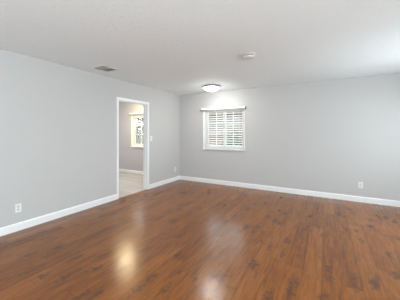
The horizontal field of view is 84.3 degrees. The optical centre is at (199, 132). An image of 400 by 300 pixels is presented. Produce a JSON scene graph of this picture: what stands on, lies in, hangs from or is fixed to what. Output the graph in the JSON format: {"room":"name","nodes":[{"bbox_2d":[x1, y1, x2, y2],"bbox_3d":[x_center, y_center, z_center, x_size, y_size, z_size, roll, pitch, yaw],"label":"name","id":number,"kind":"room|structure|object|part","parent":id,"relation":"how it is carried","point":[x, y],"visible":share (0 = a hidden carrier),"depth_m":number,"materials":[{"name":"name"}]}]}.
{"room":"empty living room","nodes":[
{"label":"empty living room","id":0,"kind":"room"},
{"bbox_2d":[0,49,179,227],"bbox_3d":[-2.384,0.125,3.387,0.120,2.440,7.039,0,0,30],"label":"wall","id":1,"kind":"structure","parent":0,"point":[58,123],"depth_m":3.58,"materials":[{"name":"grey paint"}]},
{"bbox_2d":[15,203,20,212],"bbox_3d":[-2.504,1.034,3.046,0.008,0.118,0.072,0,0,30],"label":"power outlet","id":2,"kind":"object","parent":1,"relation":"attached to","point":[17,206],"visible":1,"depth_m":3.04,"materials":[{"name":"white plastic"}]},
{"bbox_2d":[0,176,179,236],"bbox_3d":[-2.326,1.291,3.354,0.014,0.108,7.039,0,0,30],"label":"baseboard","id":3,"kind":"structure","parent":1,"relation":"attached to","point":[22,225],"depth_m":3.54,"materials":[{"name":"white paint"}]},
{"bbox_2d":[117,97,148,198],"bbox_3d":[-1.513,0.308,4.923,0.144,2.081,0.944,0,0,30],"label":"door frame","id":4,"kind":"structure","parent":1,"relation":"in","point":[145,104],"depth_m":5.26,"materials":[{"name":"white paint"}]},
{"bbox_2d":[0,172,399,299],"bbox_3d":[-1.345,1.373,2.797,8.900,0.055,7.039,0,0,30],"label":"floor","id":5,"kind":"structure","parent":0,"point":[179,239],"depth_m":2.55,"materials":[{"name":"brown wood"}]},
{"bbox_2d":[0,0,399,94],"bbox_3d":[0.045,-1.195,2.009,5.705,0.200,7.039,0,0,30],"label":"ceiling","id":6,"kind":"structure","parent":0,"point":[178,47],"depth_m":2.59,"materials":[{"name":"white paint"}]},
{"bbox_2d":[92,65,117,71],"bbox_3d":[-1.606,-1.088,3.745,0.280,0.015,0.300,0,0,30],"label":"ceiling vent","id":7,"kind":"object","parent":6,"relation":"in","point":[101,67],"visible":1,"depth_m":3.71,"materials":[{"name":"metal"}]},
{"bbox_2d":[203,84,219,91],"bbox_3d":[0.271,-1.030,5.154,0.400,0.130,0.400,0,0,30],"label":"ceiling light","id":8,"kind":"object","parent":6,"relation":"attached to","point":[210,87],"visible":1,"depth_m":5.02,"materials":[{"name":"white glass"}]},
{"bbox_3d":[0.271,-1.018,5.154,0.350,0.078,0.350,0,0,30],"label":"lamp shade","id":9,"kind":"part","parent":8,"relation":"part of","materials":[{"name":"white glass"}]},
{"bbox_2d":[242,53,255,59],"bbox_3d":[0.689,-1.068,3.108,0.200,0.054,0.200,0,0,30],"label":"smoke detector","id":10,"kind":"object","parent":6,"relation":"attached to","point":[247,56],"visible":1,"depth_m":3.06,"materials":[{"name":"white plastic"}]},
{"bbox_2d":[119,73,399,200],"bbox_3d":[0.362,0.125,5.968,9.060,2.840,0.160,0,0,30],"label":"wall","id":11,"kind":"structure","parent":0,"point":[328,136],"depth_m":4.78,"materials":[{"name":"grey paint"}]},
{"bbox_2d":[119,169,142,174],"bbox_3d":[-2.999,1.291,5.662,3.195,0.108,3.689,0,0,30],"label":"baseboard","id":12,"kind":"structure","parent":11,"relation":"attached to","point":[120,170],"depth_m":7.36,"materials":[{"name":"white paint"}]},
{"bbox_2d":[131,115,142,147],"bbox_3d":[-1.751,-0.098,7.147,1.180,1.137,0.194,0,0,30],"label":"window","id":13,"kind":"structure","parent":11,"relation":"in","point":[133,120],"depth_m":7.38,"materials":[{"name":"white paint"}]},
{"bbox_2d":[129,112,142,117],"bbox_3d":[-1.794,-0.347,7.101,1.274,0.645,0.131,0,0,30],"label":"window blind","id":14,"kind":"object","parent":13,"relation":"attached to","point":[140,114],"visible":0.52,"depth_m":7.23,"materials":[{"name":"grey paint"}]},
{"bbox_3d":[-1.724,-0.098,7.194,1.108,1.073,0.055,0,0,30],"label":"frame","id":15,"kind":"part","parent":13,"relation":"part of","materials":[{"name":"white plastic"}]},
{"bbox_3d":[-1.934,-0.098,7.298,0.551,0.983,0.020,0,0,30],"label":"sash","id":16,"kind":"part","parent":13,"relation":"part of","materials":[{"name":"white plastic"}]},
{"bbox_2d":[136,118,142,143],"bbox_3d":[-1.934,-0.098,7.298,0.479,0.911,0.016,0,0,30],"label":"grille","id":17,"kind":"object","parent":13,"relation":"attached to","point":[141,125],"depth_m":7.28,"materials":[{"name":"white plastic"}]},
{"bbox_2d":[203,108,244,150],"bbox_3d":[0.630,-0.110,5.796,1.180,1.112,0.194,0,0,30],"label":"window","id":18,"kind":"structure","parent":11,"relation":"in","point":[205,133],"depth_m":5.84,"materials":[{"name":"white paint"}]},
{"bbox_3d":[0.447,-0.110,5.947,0.551,0.958,0.020,0,0,30],"label":"sash","id":19,"kind":"part","parent":18,"relation":"part of","materials":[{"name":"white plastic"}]},
{"bbox_2d":[209,112,224,144],"bbox_3d":[0.447,-0.110,5.947,0.479,0.886,0.016,0,0,30],"label":"grille","id":20,"kind":"object","parent":18,"relation":"attached to","point":[216,123],"depth_m":5.88,"materials":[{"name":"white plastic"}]},
{"bbox_2d":[200,106,245,147],"bbox_3d":[0.587,-0.150,5.750,1.274,1.039,0.131,0,0,30],"label":"window blind","id":21,"kind":"object","parent":18,"relation":"attached to","point":[238,108],"visible":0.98,"depth_m":5.75,"materials":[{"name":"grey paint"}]},
{"bbox_3d":[0.230,-0.116,5.952,0.003,0.949,0.002,0,0,30],"label":"ladder cord","id":22,"kind":"part","parent":21,"relation":"part of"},
{"bbox_3d":[0.563,-0.608,5.708,1.230,0.016,0.016,0,0,30],"label":"valance rod","id":23,"kind":"part","parent":21,"relation":"part of","materials":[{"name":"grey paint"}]},
{"bbox_3d":[0.616,0.359,5.771,1.092,0.020,0.050,0,0,30],"label":"rail","id":24,"kind":"part","parent":21,"relation":"part of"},
{"bbox_3d":[0.592,0.424,5.728,1.180,0.020,0.038,0,0,30],"label":"sill","id":25,"kind":"part","parent":18,"relation":"part of","materials":[{"name":"white paint"}]},
{"bbox_2d":[226,112,233,144],"bbox_3d":[0.864,-0.110,5.735,0.479,0.886,0.016,0,0,30],"label":"grille","id":26,"kind":"object","parent":18,"relation":"attached to","point":[233,112],"depth_m":5.72,"materials":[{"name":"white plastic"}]},
{"bbox_3d":[0.864,-0.110,5.735,0.551,0.958,0.020,0,0,30],"label":"sash","id":27,"kind":"part","parent":18,"relation":"part of","materials":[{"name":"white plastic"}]},
{"bbox_2d":[180,176,399,206],"bbox_3d":[1.830,1.291,5.035,5.585,0.108,0.014,0,0,30],"label":"baseboard","id":28,"kind":"structure","parent":11,"relation":"attached to","point":[229,183],"depth_m":4.80,"materials":[{"name":"white paint"}]},
{"bbox_2d":[358,182,362,187],"bbox_3d":[3.126,1.015,4.303,0.072,0.118,0.008,0,0,30],"label":"power outlet","id":29,"kind":"object","parent":11,"relation":"attached to","point":[360,184],"visible":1,"depth_m":4.30,"materials":[{"name":"white plastic"}]},
{"label":"outside","id":30,"kind":"structure","parent":0,"visible":0},
{"bbox_3d":[11.217,1.645,19.769,60.000,0.200,34.541,0,0,30],"label":"ground","id":31,"kind":"structure","parent":30,"visible":0},
{"bbox_2d":[136,118,142,143],"bbox_3d":[-3.548,-0.188,12.335,2.693,3.496,1.714,0,0,30],"label":"leafy tree","id":32,"kind":"object","parent":31,"relation":"on","point":[138,137],"visible":0.12,"depth_m":12.19,"materials":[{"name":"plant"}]},
{"bbox_2d":[139,135,222,144],"bbox_3d":[-3.808,0.785,15.072,12.000,1.420,0.060,0,0,30],"label":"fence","id":33,"kind":"object","parent":31,"relation":"on","point":[209,135],"visible":0.02,"depth_m":12.42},
{"bbox_2d":[209,111,241,144],"bbox_3d":[3.575,-0.455,15.218,5.600,4.000,5.800,0,0,30],"label":"neighbouring house","id":34,"kind":"structure","parent":31,"relation":"on","point":[219,114],"depth_m":13.43,"materials":[{"name":"beige paint"}]},
{"bbox_2d":[218,130,241,144],"bbox_3d":[1.541,0.682,10.168,2.037,1.774,1.385,0,0,30],"label":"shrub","id":35,"kind":"object","parent":31,"relation":"on","point":[230,130],"visible":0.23,"depth_m":10.00,"materials":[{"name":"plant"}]}
]}

